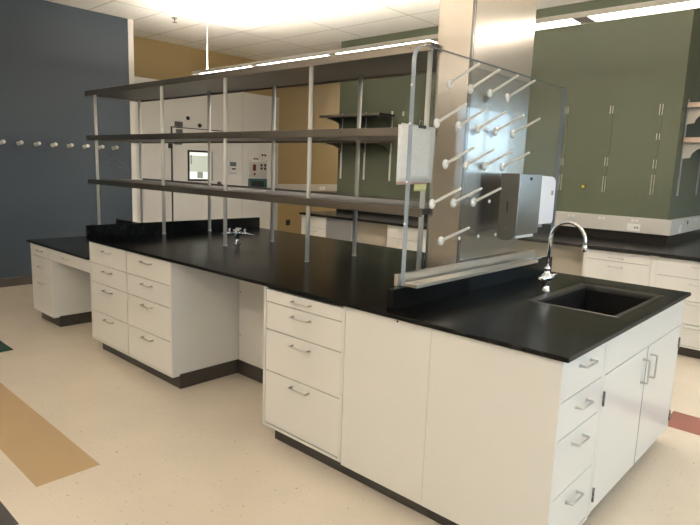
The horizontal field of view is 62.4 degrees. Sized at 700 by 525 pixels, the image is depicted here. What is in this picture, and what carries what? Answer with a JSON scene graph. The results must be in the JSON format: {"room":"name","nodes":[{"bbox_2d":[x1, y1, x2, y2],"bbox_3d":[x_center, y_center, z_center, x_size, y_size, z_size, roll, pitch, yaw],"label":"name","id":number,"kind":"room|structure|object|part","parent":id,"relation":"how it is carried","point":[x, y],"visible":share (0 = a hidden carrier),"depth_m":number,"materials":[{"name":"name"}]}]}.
{"room":"science laboratory","nodes":[
{"label":"science laboratory","id":0,"kind":"room"},
{"bbox_2d":[0,0,132,278],"bbox_3d":[-5.838,-1.132,4.788,0.120,3.360,8.372,10,12,42],"label":"wall","id":1,"kind":"structure","parent":0,"point":[51,53],"depth_m":7.06,"materials":[{"name":"paint"}]},
{"bbox_2d":[0,276,32,287],"bbox_3d":[-5.848,0.482,5.006,0.012,0.105,8.372,10,12,42],"label":"baseboard","id":2,"kind":"structure","parent":1,"relation":"attached to","point":[24,280],"depth_m":6.96,"materials":[{"name":"grey"}]},
{"bbox_2d":[128,19,137,221],"bbox_3d":[-2.983,-1.532,7.873,0.146,3.360,0.073,10,12,42],"label":"trim","id":3,"kind":"structure","parent":1,"relation":"attached to","point":[130,22],"depth_m":7.76,"materials":[{"name":"white paint"}]},
{"bbox_2d":[133,36,339,233],"bbox_3d":[-1.356,-1.974,10.955,0.120,3.360,8.600,10,12,42],"label":"wall","id":4,"kind":"structure","parent":0,"point":[153,59],"depth_m":11.06,"materials":[{"name":"paint"}]},
{"bbox_2d":[278,184,336,190],"bbox_3d":[0.056,-1.612,12.466,0.045,0.140,4.550,10,12,42],"label":"trim","id":5,"kind":"structure","parent":4,"relation":"attached to","point":[314,187],"depth_m":11.54,"materials":[{"name":"beige"}]},
{"bbox_2d":[45,0,592,60],"bbox_3d":[0.324,-2.574,4.177,11.400,0.120,16.400,10,12,42],"label":"ceiling","id":6,"kind":"structure","parent":0,"point":[258,30],"depth_m":7.33,"materials":[{"name":"tile"}]},
{"bbox_2d":[191,11,437,74],"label":"pendant light","id":7,"kind":"object","parent":6,"relation":"hanging from","point":[433,38],"depth_m":5.74,"materials":[{"name":"beige metal"}]},
{"bbox_3d":[-1.761,-2.713,7.123,0.120,0.700,0.118,10,12,42],"label":"suspension rod","id":8,"kind":"part","parent":7,"relation":"part of","materials":[{"name":"white metal"}]},
{"bbox_2d":[535,0,699,30],"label":"pendant light","id":9,"kind":"object","parent":6,"relation":"hanging from","point":[620,12],"depth_m":3.90,"materials":[{"name":"beige"}]},
{"bbox_3d":[1.653,-1.719,4.081,0.108,0.016,0.174,10,12,42],"label":"joint plate","id":10,"kind":"part","parent":9,"relation":"part of","materials":[{"name":"grey metal"}]},
{"bbox_2d":[0,284,699,524],"bbox_3d":[0.181,0.870,4.755,11.150,0.150,16.100,10,12,42],"label":"floor","id":11,"kind":"structure","parent":0,"point":[89,435],"depth_m":3.08,"materials":[{"name":"tile"}]},
{"bbox_2d":[30,243,91,326],"bbox_3d":[-2.690,0.178,5.606,0.501,0.736,0.617,10,12,42],"label":"base cabinet","id":12,"kind":"object","parent":11,"relation":"on","point":[61,292],"visible":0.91,"depth_m":5.38,"materials":[{"name":"white paint"}]},
{"bbox_3d":[-2.862,-0.105,5.364,0.455,0.101,0.019,10,12,42],"label":"drawer","id":13,"kind":"part","parent":12,"relation":"part of","materials":[{"name":"paint"}]},
{"bbox_3d":[-2.867,0.033,5.386,0.455,0.170,0.019,10,12,42],"label":"drawer","id":14,"kind":"part","parent":12,"relation":"part of","materials":[{"name":"paint"}]},
{"bbox_3d":[-2.877,0.291,5.428,0.455,0.346,0.019,10,12,42],"label":"drawer","id":15,"kind":"part","parent":12,"relation":"part of","materials":[{"name":"paint"}]},
{"bbox_2d":[26,219,138,259],"bbox_3d":[-2.018,-0.283,5.714,1.338,0.185,1.737,10,12,42],"label":"countertop","id":16,"kind":"structure","parent":12,"relation":"on","point":[78,246],"depth_m":5.33,"materials":[{"name":"black stone"}]},
{"bbox_2d":[51,249,89,272],"bbox_3d":[-2.221,-0.044,5.107,0.803,0.104,0.567,10,12,42],"label":"drawer","id":17,"kind":"object","parent":16,"relation":"attached to","point":[76,262],"visible":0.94,"depth_m":4.90,"materials":[{"name":"white paint"}]},
{"bbox_2d":[89,242,238,388],"bbox_3d":[-1.467,0.328,4.473,1.244,0.893,0.592,10,12,42],"label":"base cabinet","id":18,"kind":"object","parent":11,"relation":"on","point":[178,324],"visible":0.98,"depth_m":4.12,"materials":[{"name":"white paint"}]},
{"bbox_3d":[-1.851,-0.046,4.432,0.594,0.158,0.019,10,12,42],"label":"drawer","id":19,"kind":"part","parent":18,"relation":"part of","materials":[{"name":"paint"}]},
{"bbox_3d":[-1.856,0.109,4.457,0.594,0.148,0.019,10,12,42],"label":"drawer","id":20,"kind":"part","parent":18,"relation":"part of","materials":[{"name":"paint"}]},
{"bbox_3d":[-1.863,0.300,4.488,0.594,0.231,0.019,10,12,42],"label":"drawer","id":21,"kind":"part","parent":18,"relation":"part of","materials":[{"name":"paint"}]},
{"bbox_3d":[-1.871,0.530,4.526,0.594,0.228,0.019,10,12,42],"label":"drawer","id":22,"kind":"part","parent":18,"relation":"part of","materials":[{"name":"paint"}]},
{"bbox_3d":[-1.407,0.035,4.030,0.594,0.158,0.019,10,12,42],"label":"drawer","id":23,"kind":"part","parent":18,"relation":"part of","materials":[{"name":"paint"}]},
{"bbox_3d":[-1.413,0.190,4.056,0.594,0.148,0.019,10,12,42],"label":"drawer","id":24,"kind":"part","parent":18,"relation":"part of","materials":[{"name":"paint"}]},
{"bbox_3d":[-1.428,0.612,4.124,0.594,0.228,0.019,10,12,42],"label":"drawer","id":25,"kind":"part","parent":18,"relation":"part of","materials":[{"name":"paint"}]},
{"bbox_3d":[-1.419,0.381,4.087,0.594,0.231,0.019,10,12,42],"label":"drawer","id":26,"kind":"part","parent":18,"relation":"part of","materials":[{"name":"paint"}]},
{"bbox_2d":[86,217,690,362],"bbox_3d":[-0.083,-0.054,3.947,3.914,0.125,1.737,10,12,42],"label":"countertop","id":27,"kind":"structure","parent":18,"relation":"on","point":[492,308],"depth_m":3.24,"materials":[{"name":"black stone"}]},
{"bbox_2d":[220,228,253,244],"bbox_3d":[-0.895,-0.207,4.587,0.198,0.124,0.198,10,12,42],"label":"turret","id":28,"kind":"object","parent":27,"relation":"on","point":[236,232],"visible":0.94,"depth_m":4.57,"materials":[{"name":"silver metal"}]},
{"bbox_3d":[-0.896,-0.201,4.588,0.060,0.112,0.060,10,12,42],"label":"stem","id":29,"kind":"part","parent":28,"relation":"part of","materials":[{"name":"silver metal"}]},
{"bbox_2d":[85,41,436,269],"bbox_3d":[-0.951,-0.753,4.758,4.218,1.457,0.602,10,12,42],"label":"shelving rack","id":30,"kind":"object","parent":27,"relation":"on","point":[394,61],"visible":0.8,"depth_m":4.20,"materials":[{"name":"grey metal"}]},
{"bbox_3d":[-2.558,-0.980,5.850,0.036,1.439,0.035,10,12,42],"label":"post","id":31,"kind":"part","parent":30,"relation":"part of","materials":[{"name":"white metal"}]},
{"bbox_3d":[-2.240,-1.024,6.192,0.036,1.439,0.035,10,12,42],"label":"post","id":32,"kind":"part","parent":30,"relation":"part of","materials":[{"name":"white metal"}]},
{"bbox_3d":[-1.614,-0.885,4.986,0.036,1.282,0.035,10,12,42],"label":"post","id":33,"kind":"part","parent":30,"relation":"part of","materials":[{"name":"white metal"}]},
{"bbox_3d":[-1.297,-0.929,5.328,0.036,1.282,0.035,10,12,42],"label":"post","id":34,"kind":"part","parent":30,"relation":"part of","materials":[{"name":"white metal"}]},
{"bbox_3d":[-0.945,-0.762,4.381,0.036,1.282,0.035,10,12,42],"label":"post","id":35,"kind":"part","parent":30,"relation":"part of","materials":[{"name":"white metal"}]},
{"bbox_3d":[-0.941,-1.016,4.717,4.216,0.048,0.600,10,12,42],"label":"shelf","id":36,"kind":"part","parent":30,"relation":"part of","materials":[{"name":"grey metal"}]},
{"bbox_3d":[-0.957,-0.585,4.787,4.216,0.048,0.600,10,12,42],"label":"shelf","id":37,"kind":"part","parent":30,"relation":"part of","materials":[{"name":"grey"}]},
{"bbox_3d":[-0.926,-1.449,4.647,4.216,0.048,0.600,10,12,42],"label":"shelf","id":38,"kind":"part","parent":30,"relation":"part of","materials":[{"name":"grey"}]},
{"bbox_3d":[-0.627,-0.806,4.723,0.036,1.282,0.035,10,12,42],"label":"post","id":39,"kind":"part","parent":30,"relation":"part of","materials":[{"name":"white metal"}]},
{"bbox_3d":[-0.265,-0.637,3.766,0.036,1.282,0.035,10,12,42],"label":"post","id":40,"kind":"part","parent":30,"relation":"part of","materials":[{"name":"white metal"}]},
{"bbox_3d":[0.052,-0.682,4.108,0.036,1.282,0.035,10,12,42],"label":"post","id":41,"kind":"part","parent":30,"relation":"part of","materials":[{"name":"white metal"}]},
{"bbox_3d":[0.405,-0.514,3.159,0.036,1.282,0.035,10,12,42],"label":"post","id":42,"kind":"part","parent":30,"relation":"part of","materials":[{"name":"white metal"}]},
{"bbox_2d":[394,44,566,288],"bbox_3d":[0.850,-0.490,3.123,0.202,1.080,1.632,10,12,42],"label":"drying rack","id":43,"kind":"object","parent":27,"relation":"on","point":[426,277],"visible":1,"depth_m":2.87,"materials":[{"name":"plastic"}]},
{"bbox_2d":[418,120,425,128],"bbox_3d":[0.327,-0.634,2.657,0.022,0.036,0.056,10,12,42],"label":"clip","id":44,"kind":"object","parent":43,"relation":"attached to","point":[422,126],"visible":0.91,"depth_m":2.65,"materials":[{"name":"black metal"}]},
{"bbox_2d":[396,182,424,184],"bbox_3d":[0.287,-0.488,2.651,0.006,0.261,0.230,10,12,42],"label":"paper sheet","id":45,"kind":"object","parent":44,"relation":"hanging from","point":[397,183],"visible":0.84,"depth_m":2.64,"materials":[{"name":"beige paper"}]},
{"bbox_2d":[414,183,426,190],"bbox_3d":[0.334,-0.394,2.729,0.006,0.114,0.100,10,12,42],"label":"sticky note","id":46,"kind":"object","parent":45,"relation":"attached to","point":[417,187],"visible":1,"depth_m":2.73,"materials":[{"name":"yellow paper"}]},
{"bbox_2d":[396,124,432,181],"bbox_3d":[0.297,-0.497,2.645,0.006,0.258,0.269,10,12,42],"label":"paper sheet","id":47,"kind":"object","parent":44,"relation":"hanging from","point":[421,155],"visible":0.91,"depth_m":2.65,"materials":[{"name":"white paper"}]},
{"bbox_2d":[401,123,435,182],"bbox_3d":[0.308,-0.499,2.665,0.006,0.262,0.269,10,12,42],"label":"paper sheet","id":48,"kind":"object","parent":44,"relation":"hanging from","point":[434,129],"visible":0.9,"depth_m":2.75,"materials":[{"name":"white paper"}]},
{"bbox_2d":[497,173,541,239],"bbox_3d":[0.969,-0.319,3.290,0.114,0.371,0.282,10,12,42],"label":"paper towel dispenser","id":49,"kind":"object","parent":43,"relation":"attached to","point":[520,194],"visible":1,"depth_m":3.21,"materials":[{"name":"silver metal"}]},
{"bbox_3d":[0.875,-0.307,3.193,0.109,0.371,0.007,10,12,42],"label":"plate","id":50,"kind":"part","parent":49,"relation":"part of","materials":[{"name":"silver metal"}]},
{"bbox_2d":[514,234,532,237],"bbox_3d":[0.976,-0.155,3.315,0.055,0.016,0.210,10,12,42],"label":"folded towel","id":51,"kind":"object","parent":49,"relation":"hanging from","point":[518,235],"depth_m":3.28,"materials":[{"name":"white paper"}]},
{"bbox_2d":[538,176,555,226],"bbox_3d":[1.136,-0.367,3.471,0.106,0.307,0.203,10,12,42],"label":"soap dispenser","id":52,"kind":"object","parent":43,"relation":"attached to","point":[548,185],"visible":0.5,"depth_m":3.43,"materials":[{"name":"white plastic"}]},
{"bbox_2d":[539,221,586,291],"bbox_3d":[1.108,-0.027,3.090,0.193,0.394,0.228,-1,10,-20],"label":"faucet","id":53,"kind":"object","parent":27,"relation":"on","point":[547,277],"visible":1,"depth_m":3.13,"materials":[{"name":"silver metal"}]},
{"bbox_2d":[526,283,663,317],"bbox_3d":[1.296,0.320,3.061,0.451,0.275,0.732,10,12,42],"label":"sink","id":54,"kind":"object","parent":27,"relation":"in","point":[590,298],"visible":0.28,"depth_m":3.27,"materials":[{"name":"black"}]},
{"bbox_2d":[134,76,278,229],"bbox_3d":[-2.409,-1.457,9.487,0.415,2.735,2.995,10,12,42],"label":"cold room","id":55,"kind":"structure","parent":11,"relation":"on","point":[248,164],"depth_m":9.30,"materials":[{"name":"white metal"}]},
{"bbox_3d":[-2.627,-2.124,8.864,0.049,0.070,0.120,10,12,42],"label":"hinge plate","id":56,"kind":"part","parent":55,"relation":"part of","materials":[{"name":"silver metal"}]},
{"bbox_3d":[-2.431,-1.115,9.301,0.029,2.000,0.930,10,12,42],"label":"door","id":57,"kind":"part","parent":55,"relation":"part of","materials":[{"name":"white metal"}]},
{"bbox_3d":[-1.604,-1.837,10.069,0.029,0.165,0.397,10,12,42],"label":"control panel","id":58,"kind":"part","parent":55,"relation":"part of","materials":[{"name":"white metal"}]},
{"bbox_3d":[-1.604,-1.626,10.111,0.029,0.255,0.368,10,12,42],"label":"control panel","id":59,"kind":"part","parent":55,"relation":"part of","materials":[{"name":"beige metal"}]},
{"bbox_3d":[-1.488,-1.595,10.540,0.330,2.735,0.184,10,12,42],"label":"corner panel","id":60,"kind":"part","parent":55,"relation":"part of","materials":[{"name":"grey metal"}]},
{"bbox_2d":[238,280,263,383],"bbox_3d":[-0.467,0.450,3.947,0.955,0.893,0.027,10,12,42],"label":"panel","id":61,"kind":"object","parent":11,"relation":"on","point":[251,295],"visible":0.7,"depth_m":4.18,"materials":[{"name":"paint"}]},
{"bbox_2d":[262,286,346,474],"bbox_3d":[-0.083,0.582,3.220,0.610,0.893,0.592,10,12,42],"label":"base cabinet","id":62,"kind":"object","parent":11,"relation":"on","point":[304,337],"visible":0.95,"depth_m":3.00,"materials":[{"name":"white paint"}]},
{"bbox_3d":[-0.273,0.673,3.025,0.143,0.015,0.032,10,12,42],"label":"handle","id":63,"kind":"part","parent":62,"relation":"part of","materials":[{"name":"silver metal"}]},
{"bbox_3d":[-0.265,0.447,2.989,0.143,0.015,0.032,10,12,42],"label":"handle","id":64,"kind":"part","parent":62,"relation":"part of","materials":[{"name":"silver metal"}]},
{"bbox_3d":[-0.260,0.293,2.963,0.143,0.015,0.032,10,12,42],"label":"handle","id":65,"kind":"part","parent":62,"relation":"part of","materials":[{"name":"silver metal"}]},
{"bbox_3d":[-0.257,0.213,2.950,0.143,0.015,0.032,10,12,42],"label":"handle","id":66,"kind":"part","parent":62,"relation":"part of","materials":[{"name":"silver metal"}]},
{"bbox_3d":[-0.260,0.784,3.062,0.570,0.305,0.019,10,12,42],"label":"drawer","id":67,"kind":"part","parent":62,"relation":"part of","materials":[{"name":"paint"}]},
{"bbox_3d":[-0.250,0.515,3.019,0.570,0.232,0.019,10,12,42],"label":"drawer","id":68,"kind":"part","parent":62,"relation":"part of","materials":[{"name":"paint"}]},
{"bbox_3d":[-0.243,0.323,2.987,0.570,0.149,0.019,10,12,42],"label":"drawer","id":69,"kind":"part","parent":62,"relation":"part of","materials":[{"name":"paint"}]},
{"bbox_3d":[-0.239,0.212,2.969,0.570,0.067,0.019,10,12,42],"label":"drawer","id":70,"kind":"part","parent":62,"relation":"part of","materials":[{"name":"paint"}]},
{"bbox_2d":[301,215,325,237],"bbox_3d":[-0.293,-0.260,8.427,0.490,0.866,0.752,10,12,42],"label":"base cabinet","id":71,"kind":"object","parent":11,"relation":"on","point":[317,224],"visible":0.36,"depth_m":8.09,"materials":[{"name":"white paint"}]},
{"bbox_3d":[-0.514,-0.397,8.155,0.462,0.193,0.019,10,12,42],"label":"drawer","id":72,"kind":"part","parent":71,"relation":"part of","materials":[{"name":"paint"}]},
{"bbox_3d":[-0.507,-0.572,8.127,0.462,0.154,0.019,10,12,42],"label":"drawer","id":73,"kind":"part","parent":71,"relation":"part of","materials":[{"name":"paint"}]},
{"bbox_2d":[299,209,699,260],"bbox_3d":[2.246,-0.524,7.517,5.405,0.127,2.910,10,12,42],"label":"countertop","id":74,"kind":"structure","parent":71,"relation":"on","point":[686,246],"depth_m":6.02,"materials":[{"name":"black stone"}]},
{"bbox_2d":[326,218,352,241],"bbox_3d":[0.079,-0.210,8.110,0.483,0.836,0.720,10,12,42],"label":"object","id":75,"kind":"object","parent":11,"relation":"on","point":[340,229],"visible":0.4,"depth_m":7.79,"materials":[{"name":"grey"}]},
{"bbox_2d":[357,221,387,246],"bbox_3d":[0.308,-0.099,7.569,0.595,0.866,0.020,10,12,42],"label":"panel","id":76,"kind":"object","parent":11,"relation":"on","point":[367,233],"visible":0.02,"depth_m":7.54,"materials":[{"name":"beige"}]},
{"bbox_2d":[341,307,431,516],"bbox_3d":[0.334,0.655,2.866,0.492,0.893,0.558,10,12,42],"label":"base cabinet","id":77,"kind":"object","parent":11,"relation":"on","point":[387,360],"visible":0.63,"depth_m":2.65,"materials":[{"name":"paint"}]},
{"bbox_2d":[387,225,417,250],"bbox_3d":[0.868,-0.047,7.375,0.492,0.866,0.752,10,12,42],"label":"base cabinet","id":78,"kind":"object","parent":11,"relation":"on","point":[394,233],"visible":0.27,"depth_m":7.10,"materials":[{"name":"white paint"}]},
{"bbox_3d":[0.648,-0.183,7.104,0.464,0.193,0.019,10,12,42],"label":"drawer","id":79,"kind":"part","parent":78,"relation":"part of","materials":[{"name":"paint"}]},
{"bbox_3d":[0.654,-0.358,7.076,0.464,0.154,0.019,10,12,42],"label":"drawer","id":80,"kind":"part","parent":78,"relation":"part of","materials":[{"name":"paint"}]},
{"bbox_2d":[422,229,426,251],"bbox_3d":[1.304,0.033,6.981,0.686,0.866,0.752,10,12,42],"label":"base cabinet","id":81,"kind":"object","parent":11,"relation":"on","point":[424,230],"visible":0.02,"depth_m":6.86,"materials":[{"name":"white paint"}]},
{"bbox_3d":[1.084,-0.103,6.710,0.658,0.193,0.019,10,12,42],"label":"drawer","id":82,"kind":"part","parent":81,"relation":"part of","materials":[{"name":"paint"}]},
{"bbox_3d":[1.090,-0.279,6.681,0.658,0.154,0.019,10,12,42],"label":"drawer","id":83,"kind":"part","parent":81,"relation":"part of","materials":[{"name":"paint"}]},
{"bbox_2d":[425,0,536,268],"bbox_3d":[0.769,-1.107,3.253,0.214,2.446,0.684,10,12,42],"label":"column","id":84,"kind":"structure","parent":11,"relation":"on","point":[500,33],"depth_m":3.13,"materials":[{"name":"silver metal"}]},
{"bbox_2d":[421,329,606,524],"bbox_3d":[0.696,0.734,2.462,0.596,0.893,0.439,10,12,42],"label":"base cabinet","id":85,"kind":"object","parent":11,"relation":"on","point":[510,436],"visible":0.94,"depth_m":2.28,"materials":[{"name":"paint"}]},
{"bbox_3d":[0.876,0.994,2.328,0.019,0.236,0.411,10,12,42],"label":"drawer","id":86,"kind":"part","parent":85,"relation":"part of","materials":[{"name":"paint"}]},
{"bbox_3d":[0.885,0.758,2.289,0.019,0.234,0.411,10,12,42],"label":"drawer","id":87,"kind":"part","parent":85,"relation":"part of","materials":[{"name":"paint"}]},
{"bbox_3d":[0.897,0.939,2.301,0.032,0.015,0.123,10,12,42],"label":"handle","id":88,"kind":"part","parent":85,"relation":"part of","materials":[{"name":"silver metal"}]},
{"bbox_3d":[0.892,0.566,2.258,0.019,0.147,0.411,10,12,42],"label":"drawer","id":89,"kind":"part","parent":85,"relation":"part of","materials":[{"name":"laminate"}]},
{"bbox_3d":[0.906,0.697,2.262,0.032,0.015,0.123,10,12,42],"label":"handle","id":90,"kind":"part","parent":85,"relation":"part of","materials":[{"name":"silver metal"}]},
{"bbox_3d":[0.897,0.412,2.233,0.019,0.158,0.411,10,12,42],"label":"drawer","id":91,"kind":"part","parent":85,"relation":"part of","materials":[{"name":"laminate"}]},
{"bbox_3d":[0.911,0.550,2.238,0.032,0.015,0.123,10,12,42],"label":"handle","id":92,"kind":"part","parent":85,"relation":"part of","materials":[{"name":"silver metal"}]},
{"bbox_3d":[0.917,0.387,2.212,0.032,0.015,0.123,10,12,42],"label":"handle","id":93,"kind":"part","parent":85,"relation":"part of","materials":[{"name":"silver metal"}]},
{"bbox_2d":[516,240,583,275],"bbox_3d":[1.862,0.187,6.162,1.256,0.866,0.020,10,12,42],"label":"panel","id":94,"kind":"object","parent":11,"relation":"on","point":[566,259],"visible":0.02,"depth_m":5.86,"materials":[{"name":"beige"}]},
{"bbox_2d":[581,248,651,285],"bbox_3d":[2.708,0.291,5.711,0.607,0.866,0.752,10,12,42],"label":"base cabinet","id":95,"kind":"object","parent":11,"relation":"on","point":[631,268],"visible":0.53,"depth_m":5.40,"materials":[{"name":"white paint"}]},
{"bbox_3d":[2.487,0.172,5.443,0.579,0.366,0.019,10,12,42],"label":"drawer","id":96,"kind":"part","parent":95,"relation":"part of","materials":[{"name":"paint"}]},
{"bbox_3d":[2.495,-0.054,5.406,0.579,0.086,0.019,10,12,42],"label":"drawer","id":97,"kind":"part","parent":95,"relation":"part of","materials":[{"name":"paint"}]},
{"bbox_2d":[587,299,684,515],"bbox_3d":[1.272,0.654,3.080,0.599,0.893,1.256,10,12,42],"label":"base cabinet","id":98,"kind":"object","parent":11,"relation":"on","point":[640,362],"visible":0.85,"depth_m":2.79,"materials":[{"name":"white laminate"}]},
{"bbox_3d":[1.255,0.753,2.698,0.020,0.626,0.595,10,12,42],"label":"door","id":99,"kind":"part","parent":98,"relation":"part of","materials":[{"name":"paint"}]},
{"bbox_3d":[1.446,0.534,2.824,0.035,0.133,0.016,10,12,42],"label":"handle","id":100,"kind":"part","parent":98,"relation":"part of","materials":[{"name":"silver metal"}]},
{"bbox_3d":[1.528,0.523,2.912,0.035,0.133,0.016,10,12,42],"label":"handle","id":101,"kind":"part","parent":98,"relation":"part of","materials":[{"name":"silver metal"}]},
{"bbox_3d":[1.668,0.696,3.143,0.020,0.626,0.602,10,12,42],"label":"door","id":102,"kind":"part","parent":98,"relation":"part of","materials":[{"name":"paint"}]},
{"bbox_2d":[649,256,656,286],"bbox_3d":[2.731,0.364,5.266,0.037,0.866,0.045,10,12,42],"label":"cabinet filler","id":103,"kind":"object","parent":11,"relation":"on","point":[654,258],"visible":0.14,"depth_m":5.20,"materials":[{"name":"paint"}]},
{"bbox_2d":[653,256,699,358],"bbox_3d":[3.213,0.384,5.254,0.690,0.866,0.752,10,12,42],"label":"base cabinet","id":104,"kind":"object","parent":11,"relation":"on","point":[670,273],"visible":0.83,"depth_m":5.05,"materials":[{"name":"white paint"}]},
{"bbox_3d":[2.993,0.247,4.983,0.662,0.193,0.019,10,12,42],"label":"drawer","id":105,"kind":"part","parent":104,"relation":"part of","materials":[{"name":"paint"}]},
{"bbox_3d":[2.999,0.072,4.954,0.662,0.154,0.019,10,12,42],"label":"drawer","id":106,"kind":"part","parent":104,"relation":"part of","materials":[{"name":"paint"}]},
{"bbox_3d":[2.978,0.641,5.047,0.662,0.188,0.019,10,12,42],"label":"drawer","id":107,"kind":"part","parent":104,"relation":"part of","materials":[{"name":"paint"}]},
{"bbox_3d":[2.986,0.445,5.015,0.662,0.201,0.019,10,12,42],"label":"drawer","id":108,"kind":"part","parent":104,"relation":"part of","materials":[{"name":"paint"}]},
{"bbox_2d":[337,0,699,219],"bbox_3d":[2.442,-1.389,8.202,4.580,3.360,2.780,10,12,42],"label":"wall","id":109,"kind":"structure","parent":0,"point":[634,64],"depth_m":6.12,"materials":[{"name":"green paint"}]},
{"bbox_2d":[340,119,342,178],"bbox_3d":[-0.128,-1.734,8.631,0.024,0.950,0.012,10,12,42],"label":"shelf standard","id":110,"kind":"object","parent":109,"relation":"attached to","point":[342,119],"visible":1,"depth_m":8.65,"materials":[{"name":"white metal"}]},
{"bbox_2d":[319,112,394,127],"bbox_3d":[0.081,-1.999,8.165,1.135,0.164,0.331,10,12,42],"label":"wall shelf","id":111,"kind":"object","parent":109,"relation":"attached to","point":[338,118],"visible":0.92,"depth_m":8.07,"materials":[{"name":"black"}]},
{"bbox_2d":[327,142,393,152],"bbox_3d":[0.068,-1.647,8.222,1.135,0.164,0.331,10,12,42],"label":"wall shelf","id":112,"kind":"object","parent":109,"relation":"attached to","point":[338,145],"visible":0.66,"depth_m":8.26,"materials":[{"name":"black metal"}]},
{"bbox_2d":[363,112,366,179],"bbox_3d":[0.214,-1.671,8.321,0.024,0.950,0.012,10,12,42],"label":"shelf standard","id":113,"kind":"object","parent":109,"relation":"attached to","point":[365,112],"visible":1,"depth_m":8.35,"materials":[{"name":"white metal"}]},
{"bbox_2d":[388,111,392,180],"bbox_3d":[0.564,-1.607,8.004,0.024,0.950,0.012,10,12,42],"label":"shelf standard","id":114,"kind":"object","parent":109,"relation":"attached to","point":[391,111],"visible":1,"depth_m":8.03,"materials":[{"name":"white metal"}]},
{"bbox_2d":[336,209,699,244],"bbox_3d":[2.202,-0.630,8.064,4.585,0.097,2.150,10,12,42],"label":"backsplash","id":115,"kind":"structure","parent":109,"relation":"attached to","point":[566,230],"depth_m":6.19,"materials":[{"name":"black"}]},
{"bbox_2d":[558,106,568,189],"bbox_3d":[2.358,-1.261,6.386,0.034,0.915,0.008,10,12,42],"label":"shelf standard","id":116,"kind":"object","parent":109,"relation":"attached to","point":[567,107],"visible":0.96,"depth_m":6.38,"materials":[{"name":"silver metal"}]},
{"bbox_2d":[601,104,613,191],"bbox_3d":[2.707,-1.197,6.071,0.034,0.915,0.008,10,12,42],"label":"shelf standard","id":117,"kind":"object","parent":109,"relation":"attached to","point":[611,105],"visible":1,"depth_m":6.07,"materials":[{"name":"silver metal"}]},
{"bbox_2d":[547,211,672,235],"bbox_3d":[1.481,-0.653,7.255,4.625,0.155,0.045,10,12,42],"label":"trim","id":118,"kind":"structure","parent":109,"relation":"attached to","point":[585,220],"depth_m":6.05,"materials":[{"name":"beige"}]},
{"bbox_2d":[627,223,639,231],"bbox_3d":[2.909,-0.359,5.931,0.125,0.074,0.006,10,12,42],"label":"power outlet","id":119,"kind":"object","parent":109,"relation":"attached to","point":[630,227],"visible":1,"depth_m":5.93,"materials":[{"name":"white plastic"}]},
{"bbox_2d":[649,101,663,194],"bbox_3d":[3.054,-1.133,5.756,0.034,0.915,0.008,10,12,42],"label":"shelf standard","id":120,"kind":"object","parent":109,"relation":"attached to","point":[661,102],"visible":1,"depth_m":5.75,"materials":[{"name":"silver metal"}]},
{"bbox_2d":[676,99,689,195],"bbox_3d":[3.331,-1.142,5.779,0.013,0.945,0.022,10,12,42],"label":"shelf standard","id":121,"kind":"object","parent":109,"relation":"attached to","point":[685,129],"visible":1,"depth_m":5.78,"materials":[{"name":"grey metal"}]},
{"bbox_2d":[670,215,699,234],"bbox_3d":[3.917,-0.449,6.544,0.045,0.155,2.180,10,12,42],"label":"trim","id":122,"kind":"structure","parent":109,"relation":"attached to","point":[692,225],"depth_m":6.13,"materials":[{"name":"beige"}]},
{"bbox_2d":[683,137,699,158],"bbox_3d":[4.061,-1.200,6.303,0.346,0.204,1.895,10,12,42],"label":"wall shelf","id":123,"kind":"object","parent":109,"relation":"attached to","point":[691,144],"visible":1,"depth_m":5.72,"materials":[{"name":"beige wood"}]},
{"bbox_2d":[687,102,699,123],"bbox_3d":[4.073,-1.533,6.249,0.346,0.204,1.895,10,12,42],"label":"wall","id":124,"kind":"structure","parent":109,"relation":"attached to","point":[694,107],"depth_m":5.68,"materials":[{"name":"beige paint"}]},
{"bbox_2d":[695,159,699,194],"bbox_3d":[3.859,-1.215,6.348,0.013,0.945,0.022,10,12,42],"label":"shelf standard","id":125,"kind":"object","parent":109,"relation":"attached to","point":[699,159],"visible":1,"depth_m":6.39,"materials":[{"name":"grey metal"}]}
]}

